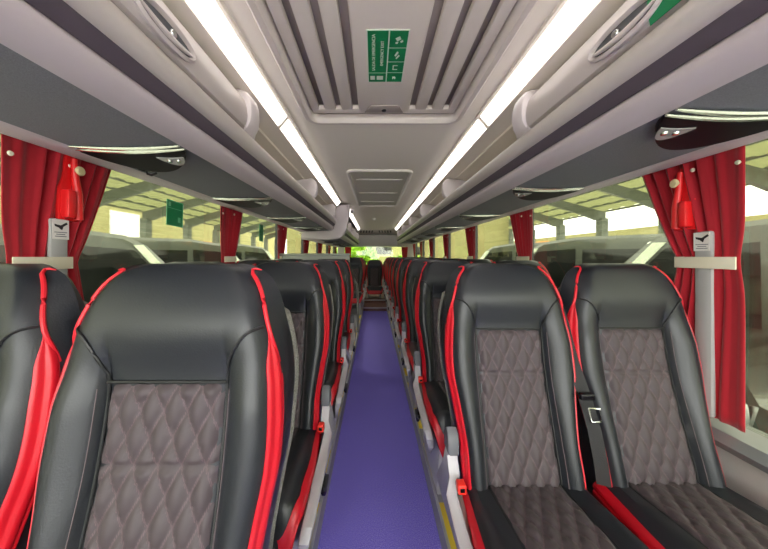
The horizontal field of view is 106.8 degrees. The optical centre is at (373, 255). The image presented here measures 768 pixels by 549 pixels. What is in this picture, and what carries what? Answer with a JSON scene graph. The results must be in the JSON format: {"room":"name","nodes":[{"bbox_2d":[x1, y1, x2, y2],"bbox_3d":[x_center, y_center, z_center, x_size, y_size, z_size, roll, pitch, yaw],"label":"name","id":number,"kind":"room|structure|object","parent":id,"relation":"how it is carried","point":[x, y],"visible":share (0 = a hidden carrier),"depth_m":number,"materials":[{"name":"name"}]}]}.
{"room":"vehicle interior","nodes":[
{"label":"vehicle interior","id":0,"kind":"room"},
{"bbox_2d":[363,303,386,310],"bbox_3d":[0.025,1.270,6.985,0.544,0.140,0.710,0,0,0],"label":"step","id":1,"kind":"structure","parent":0,"point":[365,304],"depth_m":6.77,"materials":[{"name":"brown wood"}]},
{"bbox_2d":[364,292,385,302],"bbox_3d":[0.025,1.235,8.170,0.544,0.210,1.660,0,0,0],"label":"step","id":2,"kind":"structure","parent":0,"point":[371,296],"depth_m":7.58,"materials":[{"name":"brown wood"}]},
{"bbox_2d":[366,260,382,297],"bbox_3d":[0.026,0.620,7.875,0.492,1.020,0.750,0,0,0],"label":"seat","id":3,"kind":"object","parent":2,"relation":"on","point":[374,267],"visible":1,"depth_m":8.01,"materials":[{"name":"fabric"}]},
{"bbox_2d":[367,286,382,290],"bbox_3d":[0.020,0.873,7.757,0.450,0.137,0.476,0,0,0],"label":"cushion","id":4,"kind":"object","parent":3,"relation":"on","point":[369,288],"depth_m":7.54,"materials":[{"name":"black leather"}]},
{"bbox_2d":[337,226,413,291],"bbox_3d":[0.054,0.195,8.960,2.400,2.290,0.060,0,0,0],"label":"wall","id":5,"kind":"structure","parent":0,"point":[410,253],"depth_m":8.93,"materials":[{"name":"grey"}]},
{"bbox_2d":[345,247,350,256],"bbox_3d":[-0.805,-0.005,8.879,0.202,0.550,0.024,0,0,0],"label":"curtain","id":6,"kind":"object","parent":5,"relation":"hanging from","point":[347,249],"visible":0.33,"depth_m":8.87,"materials":[{"name":"red fabric"}]},
{"bbox_2d":[353,227,396,233],"bbox_3d":[0.054,-0.760,8.675,2.400,0.200,0.550,0,0,0],"label":"trim","id":7,"kind":"structure","parent":5,"relation":"attached to","point":[360,231],"depth_m":8.63,"materials":[{"name":"white plastic"}]},
{"bbox_2d":[357,234,396,246],"bbox_3d":[0.054,-0.475,8.735,1.280,0.370,0.370,0,0,0],"label":"trim","id":8,"kind":"structure","parent":5,"relation":"attached to","point":[366,240],"depth_m":8.55,"materials":[{"name":"grey plastic"}]},
{"bbox_2d":[401,247,407,257],"bbox_3d":[0.955,-0.005,8.879,0.202,0.550,0.024,0,0,0],"label":"curtain","id":9,"kind":"object","parent":5,"relation":"hanging from","point":[404,249],"visible":0.61,"depth_m":8.87,"materials":[{"name":"red fabric"}]},
{"bbox_2d":[318,311,441,548],"bbox_3d":[0.025,1.310,2.665,0.544,0.060,7.930,0,0,0],"label":"floor","id":10,"kind":"structure","parent":0,"point":[378,497],"depth_m":1.73,"materials":[{"name":"carpet"}]},
{"bbox_2d":[313,294,365,548],"bbox_3d":[-0.717,1.260,3.850,0.939,0.160,10.300,0,0,0],"label":"podium","id":11,"kind":"object","parent":10,"relation":"on","point":[354,306],"visible":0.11,"depth_m":1.88,"materials":[{"name":"grey plastic"}]},
{"bbox_2d":[0,264,87,548],"bbox_3d":[-0.893,0.603,0.383,0.492,1.170,0.750,0,0,0],"label":"seat","id":12,"kind":"object","parent":11,"relation":"on","point":[41,307],"visible":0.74,"depth_m":0.58,"materials":[{"name":"black leather"}]},
{"bbox_2d":[26,264,298,548],"bbox_3d":[-0.404,0.603,0.384,0.520,1.170,0.751,0,0,0],"label":"seat","id":13,"kind":"object","parent":11,"relation":"on","point":[171,418],"visible":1,"depth_m":0.57,"materials":[{"name":"black leather"}]},
{"bbox_2d":[165,262,224,263],"bbox_3d":[-0.906,0.605,1.173,0.492,1.150,0.750,0,0,0],"label":"seat","id":14,"kind":"object","parent":11,"relation":"on","point":[170,262],"visible":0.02,"depth_m":1.43,"materials":[{"name":"black leather"}]},
{"bbox_2d":[235,260,278,264],"bbox_3d":[-0.906,0.605,1.963,0.492,1.150,0.750,0,0,0],"label":"seat","id":15,"kind":"object","parent":11,"relation":"on","point":[249,262],"visible":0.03,"depth_m":2.20,"materials":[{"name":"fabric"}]},
{"bbox_2d":[274,259,301,261],"bbox_3d":[-0.906,0.605,2.753,0.492,1.150,0.750,0,0,0],"label":"seat","id":16,"kind":"object","parent":11,"relation":"on","point":[279,260],"visible":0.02,"depth_m":2.99,"materials":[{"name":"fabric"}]},
{"bbox_2d":[253,262,335,548],"bbox_3d":[-0.430,0.605,1.174,0.520,1.150,0.751,0,0,0],"label":"seat","id":17,"kind":"object","parent":11,"relation":"on","point":[304,288],"visible":0.31,"depth_m":1.28,"materials":[{"name":"black leather"}]},
{"bbox_2d":[273,428,315,548],"bbox_3d":[-0.450,0.793,1.055,0.450,0.137,0.476,0,0,0],"label":"cushion","id":18,"kind":"object","parent":17,"relation":"on","point":[300,473],"depth_m":0.92,"materials":[{"name":"black leather"}]},
{"bbox_2d":[279,253,358,351],"bbox_3d":[-0.646,0.575,3.360,0.939,1.210,0.060,0,0,0],"label":"wall","id":19,"kind":"structure","parent":11,"relation":"on","point":[304,256],"depth_m":3.34,"materials":[{"name":"grey plastic"}]},
{"bbox_2d":[309,308,362,548],"bbox_3d":[-0.268,1.177,2.665,0.042,0.006,7.930,0,0,0],"label":"trim","id":20,"kind":"structure","parent":19,"relation":"attached to","point":[343,396],"depth_m":1.66,"materials":[{"name":"silver metal"}]},
{"bbox_2d":[296,260,349,447],"bbox_3d":[-0.430,0.605,1.964,0.520,1.150,0.751,0,0,0],"label":"seat","id":21,"kind":"object","parent":11,"relation":"on","point":[338,353],"visible":0.25,"depth_m":2.08,"materials":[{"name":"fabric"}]},
{"bbox_2d":[324,361,337,395],"bbox_3d":[-0.450,0.793,1.845,0.450,0.137,0.476,0,0,0],"label":"cushion","id":22,"kind":"object","parent":21,"relation":"on","point":[331,376],"depth_m":1.74,"materials":[{"name":"black leather"}]},
{"bbox_2d":[318,259,355,379],"bbox_3d":[-0.430,0.605,2.754,0.520,1.150,0.751,0,0,0],"label":"seat","id":23,"kind":"object","parent":11,"relation":"on","point":[348,329],"visible":0.17,"depth_m":2.88,"materials":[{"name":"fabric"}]},
{"bbox_2d":[342,332,347,339],"bbox_3d":[-0.450,0.793,2.635,0.450,0.137,0.476,0,0,0],"label":"cushion","id":24,"kind":"object","parent":23,"relation":"on","point":[345,334],"depth_m":2.66,"materials":[{"name":"black leather"}]},
{"bbox_2d":[350,257,365,314],"bbox_3d":[-0.430,0.605,5.946,0.520,1.150,0.751,0,0,0],"label":"seat","id":25,"kind":"object","parent":11,"relation":"on","point":[357,264],"visible":0.35,"depth_m":6.10,"materials":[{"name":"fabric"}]},
{"bbox_2d":[353,291,362,298],"bbox_3d":[-0.450,0.793,5.827,0.450,0.137,0.476,0,0,0],"label":"cushion","id":26,"kind":"object","parent":25,"relation":"on","point":[360,292],"depth_m":5.61,"materials":[{"name":"black leather"}]},
{"bbox_2d":[359,257,366,307],"bbox_3d":[-0.430,0.605,6.736,0.520,1.150,0.751,0,0,0],"label":"seat","id":27,"kind":"object","parent":11,"relation":"on","point":[364,282],"visible":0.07,"depth_m":6.86,"materials":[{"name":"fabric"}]},
{"bbox_2d":[385,298,447,548],"bbox_3d":[0.795,1.260,3.850,0.997,0.160,10.300,0,0,0],"label":"podium","id":28,"kind":"object","parent":10,"relation":"on","point":[429,485],"visible":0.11,"depth_m":1.68,"materials":[{"name":"grey"}]},
{"bbox_2d":[383,257,388,302],"bbox_3d":[0.480,0.605,7.176,0.520,1.150,0.751,0,0,0],"label":"seat","id":29,"kind":"object","parent":28,"relation":"on","point":[387,257],"visible":0.1,"depth_m":7.36,"materials":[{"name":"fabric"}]},
{"bbox_2d":[384,257,391,310],"bbox_3d":[0.480,0.605,6.386,0.520,1.150,0.751,0,0,0],"label":"seat","id":30,"kind":"object","parent":28,"relation":"on","point":[386,283],"visible":0.1,"depth_m":6.54,"materials":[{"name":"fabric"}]},
{"bbox_2d":[387,258,396,328],"bbox_3d":[0.480,0.605,4.806,0.520,1.150,0.751,0,0,0],"label":"seat","id":31,"kind":"object","parent":28,"relation":"on","point":[390,292],"visible":0.14,"depth_m":4.94,"materials":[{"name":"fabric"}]},
{"bbox_2d":[386,257,403,316],"bbox_3d":[0.480,0.605,5.596,0.520,1.150,0.751,0,0,0],"label":"seat","id":32,"kind":"object","parent":28,"relation":"on","point":[390,259],"visible":0.14,"depth_m":5.75,"materials":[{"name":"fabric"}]},
{"bbox_2d":[390,258,404,344],"bbox_3d":[0.480,0.605,4.016,0.520,1.150,0.751,0,0,0],"label":"seat","id":33,"kind":"object","parent":28,"relation":"on","point":[394,302],"visible":0.22,"depth_m":4.14,"materials":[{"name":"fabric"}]},
{"bbox_2d":[394,258,423,367],"bbox_3d":[0.480,0.605,3.226,0.520,1.150,0.751,0,0,0],"label":"seat","id":34,"kind":"object","parent":28,"relation":"on","point":[399,309],"visible":0.16,"depth_m":3.35,"materials":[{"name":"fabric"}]},
{"bbox_2d":[399,259,440,407],"bbox_3d":[0.480,0.605,2.436,0.520,1.150,0.751,0,0,0],"label":"seat","id":35,"kind":"object","parent":28,"relation":"on","point":[408,344],"visible":0.23,"depth_m":2.56,"materials":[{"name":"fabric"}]},
{"bbox_2d":[409,341,418,366],"bbox_3d":[0.500,0.793,2.317,0.450,0.137,0.476,0,0,0],"label":"cushion","id":36,"kind":"object","parent":35,"relation":"on","point":[413,345],"depth_m":2.23,"materials":[{"name":"black leather"}]},
{"bbox_2d":[387,308,456,548],"bbox_3d":[0.318,1.177,2.665,0.042,0.006,7.930,0,0,0],"label":"trim","id":37,"kind":"structure","parent":28,"relation":"attached to","point":[450,542],"depth_m":1.36,"materials":[{"name":"silver metal"}]},
{"bbox_2d":[410,260,472,494],"bbox_3d":[0.480,0.605,1.646,0.520,1.150,0.751,0,0,0],"label":"seat","id":38,"kind":"object","parent":28,"relation":"on","point":[427,383],"visible":0.29,"depth_m":1.75,"materials":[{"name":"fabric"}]},
{"bbox_2d":[424,381,451,433],"bbox_3d":[0.500,0.793,1.527,0.450,0.137,0.476,0,0,0],"label":"cushion","id":39,"kind":"object","parent":38,"relation":"on","point":[436,406],"depth_m":1.41,"materials":[{"name":"black leather"}]},
{"bbox_2d":[460,259,492,262],"bbox_3d":[0.950,0.605,2.446,0.510,1.150,0.751,0,0,0],"label":"seat","id":40,"kind":"object","parent":28,"relation":"on","point":[470,260],"visible":0.02,"depth_m":2.69,"materials":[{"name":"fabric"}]},
{"bbox_2d":[492,260,550,276],"bbox_3d":[0.950,0.605,1.655,0.510,1.150,0.751,0,0,0],"label":"seat","id":41,"kind":"object","parent":28,"relation":"on","point":[537,263],"visible":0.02,"depth_m":1.90,"materials":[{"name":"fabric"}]},
{"bbox_2d":[436,263,649,548],"bbox_3d":[0.480,0.605,0.856,0.520,1.150,0.751,0,0,0],"label":"seat","id":42,"kind":"object","parent":28,"relation":"on","point":[510,474],"visible":0.99,"depth_m":0.98,"materials":[{"name":"black leather"}]},
{"bbox_2d":[467,486,648,548],"bbox_3d":[0.500,0.793,0.737,0.450,0.137,0.476,0,0,0],"label":"cushion","id":43,"kind":"object","parent":42,"relation":"on","point":[498,517],"depth_m":0.80,"materials":[{"name":"fabric"}]},
{"bbox_2d":[557,263,767,548],"bbox_3d":[0.950,0.605,0.866,0.510,1.150,0.751,0,0,0],"label":"seat","id":44,"kind":"object","parent":28,"relation":"on","point":[649,454],"visible":0.94,"depth_m":0.99,"materials":[{"name":"black leather"}]},
{"bbox_2d":[594,480,767,548],"bbox_3d":[0.965,0.793,0.747,0.450,0.137,0.476,0,0,0],"label":"cushion","id":45,"kind":"object","parent":44,"relation":"on","point":[663,514],"depth_m":0.83,"materials":[{"name":"fabric"}]},
{"bbox_2d":[162,0,626,231],"bbox_3d":[0.054,-0.710,3.700,2.400,0.220,10.000,0,0,0],"label":"ceiling","id":46,"kind":"structure","parent":0,"point":[338,149],"depth_m":1.81,"materials":[{"name":"white plastic"}]},
{"bbox_2d":[184,0,341,204],"bbox_3d":[-0.521,-0.776,1.640,0.090,0.077,5.160,0,0,0],"label":"ceiling light","id":47,"kind":"object","parent":46,"relation":"attached to","point":[213,15],"visible":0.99,"depth_m":1.18,"materials":[{"name":"white plastic"}]},
{"bbox_2d":[186,0,285,125],"bbox_3d":[-0.523,-0.771,0.995,0.051,0.062,1.250,0,0,0],"label":"diffuser","id":48,"kind":"object","parent":47,"relation":"attached to","point":[210,13],"depth_m":1.07,"materials":[{"name":"white plastic"}]},
{"bbox_2d":[280,120,324,182],"bbox_3d":[-0.523,-0.771,2.285,0.051,0.062,1.250,0,0,0],"label":"diffuser","id":49,"kind":"object","parent":47,"relation":"attached to","point":[288,128],"depth_m":2.03,"materials":[{"name":"white plastic"}]},
{"bbox_2d":[321,179,339,204],"bbox_3d":[-0.523,-0.771,3.575,0.051,0.062,1.250,0,0,0],"label":"diffuser","id":50,"kind":"object","parent":47,"relation":"attached to","point":[326,184],"depth_m":3.38,"materials":[{"name":"white plastic"}]},
{"bbox_2d":[299,204,359,246],"bbox_3d":[-0.756,-0.515,6.360,0.780,0.530,4.180,0,0,0],"label":"luggage rack","id":51,"kind":"object","parent":46,"relation":"attached to","point":[342,232],"visible":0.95,"depth_m":4.27,"materials":[{"name":"grey plastic"}]},
{"bbox_2d":[304,240,308,252],"bbox_3d":[-1.102,0.138,4.667,0.048,0.878,0.379,0,0,0],"label":"curtain","id":52,"kind":"object","parent":51,"relation":"hanging from","point":[306,242],"visible":0.22,"depth_m":4.62,"materials":[{"name":"red fabric"}]},
{"bbox_2d":[349,207,360,229],"bbox_3d":[-0.431,-0.776,6.360,0.090,0.077,3.880,0,0,0],"label":"ceiling light","id":53,"kind":"object","parent":46,"relation":"attached to","point":[352,217],"visible":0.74,"depth_m":6.30,"materials":[{"name":"white plastic"}]},
{"bbox_2d":[347,169,412,206],"bbox_3d":[0.054,-0.790,3.565,0.630,0.021,1.870,0,0,0],"label":"ceiling vent","id":54,"kind":"object","parent":46,"relation":"in","point":[370,187],"visible":1,"depth_m":3.20,"materials":[{"name":"white plastic"}]},
{"bbox_2d":[245,0,537,124],"bbox_3d":[0.054,-0.814,0.990,0.900,0.072,1.420,0,0,0],"label":"roof hatch","id":55,"kind":"object","parent":46,"relation":"attached to","point":[319,47],"visible":1,"depth_m":1.12,"materials":[{"name":"beige plastic"}]},
{"bbox_2d":[366,29,409,81],"bbox_3d":[0.050,-0.792,1.147,0.154,0.004,0.300,0,0,0],"label":"notice","id":56,"kind":"object","parent":55,"relation":"attached to","point":[386,48],"visible":1,"depth_m":1.11,"materials":[{"name":"green plastic"}]},
{"bbox_2d":[394,0,600,230],"bbox_3d":[0.629,-0.776,3.680,0.090,0.077,9.240,0,0,0],"label":"ceiling light","id":57,"kind":"object","parent":46,"relation":"attached to","point":[567,15],"visible":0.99,"depth_m":1.20,"materials":[{"name":"white plastic"}]},
{"bbox_2d":[400,215,406,224],"bbox_3d":[0.631,-0.771,6.155,0.051,0.062,1.250,0,0,0],"label":"diffuser","id":58,"kind":"object","parent":57,"relation":"attached to","point":[403,219],"depth_m":6.05,"materials":[{"name":"white plastic"}]},
{"bbox_2d":[406,203,417,216],"bbox_3d":[0.631,-0.771,4.865,0.051,0.062,1.250,0,0,0],"label":"diffuser","id":59,"kind":"object","parent":57,"relation":"attached to","point":[411,209],"depth_m":4.72,"materials":[{"name":"white plastic"}]},
{"bbox_2d":[415,179,436,205],"bbox_3d":[0.631,-0.771,3.575,0.051,0.062,1.250,0,0,0],"label":"diffuser","id":60,"kind":"object","parent":57,"relation":"attached to","point":[431,184],"depth_m":3.39,"materials":[{"name":"white plastic"}]},
{"bbox_2d":[433,120,485,182],"bbox_3d":[0.631,-0.771,2.285,0.051,0.062,1.250,0,0,0],"label":"diffuser","id":61,"kind":"object","parent":57,"relation":"attached to","point":[477,128],"depth_m":2.03,"materials":[{"name":"white plastic"}]},
{"bbox_2d":[481,0,598,125],"bbox_3d":[0.631,-0.771,0.995,0.051,0.062,1.250,0,0,0],"label":"diffuser","id":62,"kind":"object","parent":57,"relation":"attached to","point":[571,13],"depth_m":1.07,"materials":[{"name":"white plastic"}]},
{"bbox_2d":[715,445,767,509],"bbox_3d":[1.279,0.195,3.850,0.050,2.290,10.300,0,0,0],"label":"wall","id":63,"kind":"structure","parent":0,"point":[741,477],"depth_m":0.96,"materials":[{"name":"grey plastic"}]},
{"bbox_2d":[416,242,420,256],"bbox_3d":[1.277,0.095,7.978,0.010,1.009,1.195,0,0,0],"label":"window","id":64,"kind":"structure","parent":63,"relation":"in","point":[417,244],"depth_m":8.15,"materials":[{"name":"clear glass"}]},
{"bbox_2d":[424,240,429,257],"bbox_3d":[1.277,0.095,6.728,0.010,1.009,1.195,0,0,0],"label":"window","id":65,"kind":"structure","parent":63,"relation":"in","point":[426,243],"depth_m":6.91,"materials":[{"name":"clear glass"}]},
{"bbox_2d":[434,236,444,257],"bbox_3d":[1.277,0.095,5.478,0.010,1.009,1.195,0,0,0],"label":"window","id":66,"kind":"structure","parent":63,"relation":"in","point":[438,241],"depth_m":5.62,"materials":[{"name":"clear glass"}]},
{"bbox_2d":[449,229,468,258],"bbox_3d":[1.277,0.095,4.228,0.010,1.009,1.195,0,0,0],"label":"window","id":67,"kind":"structure","parent":63,"relation":"in","point":[457,240],"depth_m":4.29,"materials":[{"name":"clear glass"}]},
{"bbox_2d":[476,216,517,261],"bbox_3d":[1.277,0.095,2.978,0.010,1.009,1.195,0,0,0],"label":"window","id":68,"kind":"structure","parent":63,"relation":"in","point":[495,241],"depth_m":2.96,"materials":[{"name":"clear glass"}]},
{"bbox_2d":[396,0,767,243],"bbox_3d":[0.944,-0.538,3.575,0.620,0.368,9.750,0,0,0],"label":"luggage rack","id":69,"kind":"object","parent":63,"relation":"attached to","point":[707,54],"visible":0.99,"depth_m":0.86,"materials":[{"name":"grey plastic"}]},
{"bbox_2d":[429,239,432,257],"bbox_3d":[1.210,0.083,6.120,0.047,0.988,0.376,0,0,1],"label":"curtain","id":70,"kind":"object","parent":69,"relation":"hanging from","point":[430,240],"visible":0.44,"depth_m":6.01,"materials":[{"name":"red fabric"}]},
{"bbox_2d":[420,233,442,235],"bbox_3d":[0.946,-0.352,4.706,0.382,0.039,0.188,0,0,0],"label":"light","id":71,"kind":"object","parent":69,"relation":"attached to","point":[424,234],"visible":1,"depth_m":4.69,"materials":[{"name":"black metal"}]},
{"bbox_2d":[443,234,447,257],"bbox_3d":[1.212,0.083,4.869,0.049,0.988,0.373,0,0,2],"label":"curtain","id":72,"kind":"object","parent":69,"relation":"hanging from","point":[445,237],"visible":0.36,"depth_m":4.80,"materials":[{"name":"red fabric"}]},
{"bbox_2d":[434,226,462,230],"bbox_3d":[0.946,-0.352,3.656,0.382,0.039,0.188,0,0,0],"label":"light","id":73,"kind":"object","parent":69,"relation":"attached to","point":[436,227],"visible":0.95,"depth_m":3.65,"materials":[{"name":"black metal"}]},
{"bbox_2d":[465,226,474,258],"bbox_3d":[1.211,0.083,3.620,0.048,0.988,0.376,0,0,2],"label":"curtain","id":74,"kind":"object","parent":69,"relation":"hanging from","point":[470,232],"visible":0.43,"depth_m":3.56,"materials":[{"name":"red fabric"}]},
{"bbox_2d":[459,214,500,220],"bbox_3d":[0.946,-0.352,2.606,0.382,0.039,0.188,0,0,0],"label":"light","id":75,"kind":"object","parent":69,"relation":"attached to","point":[471,217],"visible":0.99,"depth_m":2.58,"materials":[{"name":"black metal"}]},
{"bbox_2d":[510,209,531,259],"bbox_3d":[1.211,0.083,2.369,0.049,0.988,0.375,0,0,0],"label":"curtain","id":76,"kind":"object","parent":69,"relation":"hanging from","point":[521,222],"visible":0.43,"depth_m":2.30,"materials":[{"name":"red fabric"}]},
{"bbox_2d":[512,187,583,200],"bbox_3d":[0.946,-0.352,1.616,0.382,0.039,0.188,0,0,0],"label":"light","id":77,"kind":"object","parent":69,"relation":"attached to","point":[524,193],"visible":1,"depth_m":1.59,"materials":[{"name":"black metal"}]},
{"bbox_2d":[512,0,688,139],"bbox_3d":[0.791,-0.613,0.010,0.325,0.226,2.620,0,0,0],"label":"bin","id":78,"kind":"object","parent":69,"relation":"attached to","point":[629,24],"visible":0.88,"depth_m":0.86,"materials":[{"name":"grey plastic"}]},
{"bbox_2d":[647,0,680,25],"bbox_3d":[0.655,-0.602,0.575,0.019,0.114,0.200,0,0,0],"label":"exit sign","id":79,"kind":"object","parent":78,"relation":"attached to","point":[665,6],"visible":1,"depth_m":0.65,"materials":[{"name":"green plastic"}]},
{"bbox_2d":[642,145,744,431],"bbox_3d":[1.211,0.083,1.118,0.048,0.988,0.376,0,0,0],"label":"curtain","id":80,"kind":"object","parent":69,"relation":"hanging from","point":[716,181],"visible":0.68,"depth_m":1.00,"materials":[{"name":"red fabric"}]},
{"bbox_2d":[669,168,695,230],"bbox_3d":[1.196,-0.222,1.110,0.044,0.243,0.080,0,0,0],"label":"hammer","id":81,"kind":"object","parent":80,"relation":"attached to","point":[681,211],"visible":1,"depth_m":1.10,"materials":[{"name":"red plastic"}]},
{"bbox_2d":[655,108,767,149],"bbox_3d":[0.946,-0.352,0.801,0.382,0.039,0.188,0,0,0],"label":"light","id":82,"kind":"object","parent":69,"relation":"attached to","point":[713,126],"visible":1,"depth_m":0.79,"materials":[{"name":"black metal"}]},
{"bbox_2d":[532,176,676,287],"bbox_3d":[1.277,0.095,1.728,0.010,1.009,1.195,0,0,0],"label":"window","id":83,"kind":"structure","parent":63,"relation":"in","point":[619,222],"depth_m":1.59,"materials":[{"name":"clear glass"}]},
{"bbox_2d":[709,417,767,473],"bbox_3d":[1.246,0.634,3.850,0.117,0.090,10.300,0,0,0],"label":"trim","id":84,"kind":"structure","parent":63,"relation":"attached to","point":[749,446],"depth_m":0.94,"materials":[{"name":"grey plastic"}]},
{"bbox_2d":[695,231,715,416],"bbox_3d":[1.208,0.243,1.040,0.021,0.667,0.056,0,0,0],"label":"pillar cover","id":85,"kind":"structure","parent":84,"relation":"on","point":[704,278],"depth_m":1.02,"materials":[{"name":"grey plastic"}]},
{"bbox_2d":[694,232,709,250],"bbox_3d":[1.197,-0.052,1.041,0.002,0.068,0.052,0,0,0],"label":"notice","id":86,"kind":"object","parent":85,"relation":"attached to","point":[701,240],"visible":1,"depth_m":1.04,"materials":[{"name":"white paper"}]},
{"bbox_2d":[741,139,767,437],"bbox_3d":[1.277,0.095,-0.022,0.010,1.009,2.195,0,0,0],"label":"window","id":87,"kind":"structure","parent":63,"relation":"in","point":[754,253],"depth_m":0.95,"materials":[{"name":"clear glass"}]},
{"bbox_3d":[-1.171,0.195,3.850,0.050,2.290,10.300,0,0,0],"label":"wall","id":88,"kind":"structure","parent":0,"visible":0},
{"bbox_2d":[0,133,5,263],"bbox_3d":[-1.173,0.095,-0.048,0.010,1.009,2.145,0,0,0],"label":"window","id":89,"kind":"structure","parent":88,"relation":"in","point":[2,246],"depth_m":0.89,"materials":[{"name":"clear glass"}]},
{"bbox_2d":[78,170,220,302],"bbox_3d":[-1.173,0.095,1.657,0.010,1.009,1.155,0,0,0],"label":"window","id":90,"kind":"structure","parent":88,"relation":"in","point":[129,228],"depth_m":1.43,"materials":[{"name":"clear glass"}]},
{"bbox_2d":[166,199,182,227],"bbox_3d":[-1.156,-0.245,1.655,0.003,0.150,0.140,0,0,0],"label":"window sticker","id":91,"kind":"object","parent":90,"relation":"attached to","point":[174,210],"visible":1,"depth_m":1.65,"materials":[{"name":"green"}]},
{"bbox_2d":[0,0,336,231],"bbox_3d":[-0.836,-0.538,1.475,0.620,0.368,5.550,0,0,0],"label":"luggage rack","id":92,"kind":"object","parent":88,"relation":"attached to","point":[73,72],"visible":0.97,"depth_m":0.77,"materials":[{"name":"grey plastic"}]},
{"bbox_2d":[1,134,110,300],"bbox_3d":[-1.103,0.083,1.038,0.052,0.988,0.380,0,0,0],"label":"curtain","id":93,"kind":"object","parent":92,"relation":"hanging from","point":[31,174],"visible":0.35,"depth_m":0.94,"materials":[{"name":"red fabric"}]},
{"bbox_2d":[55,154,84,222],"bbox_3d":[-1.088,-0.246,1.030,0.044,0.243,0.080,0,0,0],"label":"hammer","id":94,"kind":"object","parent":93,"relation":"attached to","point":[69,203],"visible":0.98,"depth_m":1.02,"materials":[{"name":"red plastic"}]},
{"bbox_2d":[68,145,185,171],"bbox_3d":[-0.838,-0.352,1.036,0.382,0.039,0.188,0,0,0],"label":"light","id":95,"kind":"object","parent":92,"relation":"attached to","point":[157,158],"visible":1,"depth_m":1.01,"materials":[{"name":"black plastic"}]},
{"bbox_2d":[138,169,156,175],"bbox_3d":[-0.936,-0.351,1.200,0.090,0.033,0.040,0,0,0],"label":"coat hook","id":96,"kind":"object","parent":92,"relation":"attached to","point":[147,173],"visible":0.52,"depth_m":1.20,"materials":[{"name":"black plastic"}]},
{"bbox_2d":[110,0,259,139],"bbox_3d":[-0.683,-0.613,0.010,0.325,0.226,2.620,0,0,0],"label":"bin","id":97,"kind":"object","parent":92,"relation":"attached to","point":[153,18],"visible":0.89,"depth_m":0.84,"materials":[{"name":"grey plastic"}]},
{"bbox_2d":[220,206,242,263],"bbox_3d":[-1.104,0.083,2.248,0.048,0.988,0.380,0,0,-2],"label":"curtain","id":98,"kind":"object","parent":92,"relation":"hanging from","point":[230,220],"visible":0.46,"depth_m":2.17,"materials":[{"name":"red fabric"}]},
{"bbox_2d":[212,197,271,207],"bbox_3d":[-0.838,-0.352,1.876,0.382,0.039,0.188,0,0,0],"label":"light","id":99,"kind":"object","parent":92,"relation":"attached to","point":[248,202],"visible":0.99,"depth_m":1.86,"materials":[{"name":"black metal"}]},
{"bbox_2d":[278,225,286,258],"bbox_3d":[-1.103,0.083,3.458,0.049,0.988,0.380,0,0,0],"label":"curtain","id":100,"kind":"object","parent":92,"relation":"hanging from","point":[282,231],"visible":0.32,"depth_m":3.39,"materials":[{"name":"red fabric"}]},
{"bbox_2d":[266,217,305,222],"bbox_3d":[-0.838,-0.352,2.776,0.382,0.039,0.188,0,0,0],"label":"light","id":101,"kind":"object","parent":92,"relation":"attached to","point":[279,219],"visible":0.96,"depth_m":2.76,"materials":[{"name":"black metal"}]},
{"bbox_2d":[294,227,322,230],"bbox_3d":[-0.838,-0.352,3.676,0.382,0.039,0.188,0,0,0],"label":"light","id":102,"kind":"object","parent":92,"relation":"attached to","point":[300,228],"visible":0.94,"depth_m":3.67,"materials":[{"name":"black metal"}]},
{"bbox_2d":[235,213,276,262],"bbox_3d":[-1.173,0.095,2.868,0.010,1.009,1.155,0,0,0],"label":"window","id":103,"kind":"structure","parent":88,"relation":"in","point":[249,247],"depth_m":2.81,"materials":[{"name":"clear glass"}]},
{"bbox_2d":[259,224,262,241],"bbox_3d":[-1.156,-0.235,2.920,0.003,0.173,0.106,0,0,0],"label":"window sticker","id":104,"kind":"object","parent":103,"relation":"attached to","point":[260,225],"visible":1,"depth_m":2.90,"materials":[{"name":"green"}]},
{"bbox_2d":[285,228,301,252],"bbox_3d":[-1.173,0.095,4.077,0.010,1.009,1.155,0,0,0],"label":"window","id":105,"kind":"structure","parent":88,"relation":"in","point":[293,238],"depth_m":4.14,"materials":[{"name":"clear glass"}]},
{"bbox_2d":[308,241,316,252],"bbox_3d":[-1.173,0.095,5.287,0.010,1.009,1.155,0,0,0],"label":"window","id":106,"kind":"structure","parent":88,"relation":"in","point":[312,248],"depth_m":5.41,"materials":[{"name":"clear glass"}]},
{"bbox_2d":[322,244,326,252],"bbox_3d":[-1.173,0.095,6.497,0.010,1.009,1.155,0,0,0],"label":"window","id":107,"kind":"structure","parent":88,"relation":"in","point":[324,247],"depth_m":6.72,"materials":[{"name":"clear glass"}]},
{"label":"outside","id":108,"kind":"structure","parent":0,"visible":0},
{"bbox_3d":[0.000,2.480,15.000,120.000,0.100,110.000,0,0,0],"label":"ground","id":109,"kind":"structure","parent":108,"visible":0},
{"bbox_2d":[351,247,377,264],"bbox_3d":[-0.832,0.796,12.111,2.313,3.278,1.961,0,0,0],"label":"bush","id":110,"kind":"object","parent":109,"relation":"on","point":[367,253],"visible":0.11,"depth_m":11.61,"materials":[{"name":"green plant"}]},
{"bbox_2d":[373,247,401,263],"bbox_3d":[1.500,-0.070,18.120,14.000,5.000,0.360,0,0,0],"label":"building","id":111,"kind":"structure","parent":109,"relation":"on","point":[383,253],"depth_m":18.00,"materials":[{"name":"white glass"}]},
{"bbox_3d":[-1.137,0.634,3.850,0.117,0.090,10.300,0,0,0],"label":"trim","id":112,"kind":"structure","parent":0,"visible":0},
{"bbox_2d":[47,218,66,274],"bbox_3d":[-1.101,0.224,0.990,0.021,0.707,0.056,0,0,0],"label":"pillar cover","id":113,"kind":"structure","parent":112,"relation":"on","point":[55,247],"depth_m":0.97,"materials":[{"name":"grey plastic"}]},
{"bbox_2d":[52,219,68,239],"bbox_3d":[-1.089,-0.092,0.991,0.002,0.068,0.052,0,0,0],"label":"notice","id":114,"kind":"object","parent":113,"relation":"attached to","point":[60,228],"visible":1,"depth_m":0.99,"materials":[{"name":"white paper"}]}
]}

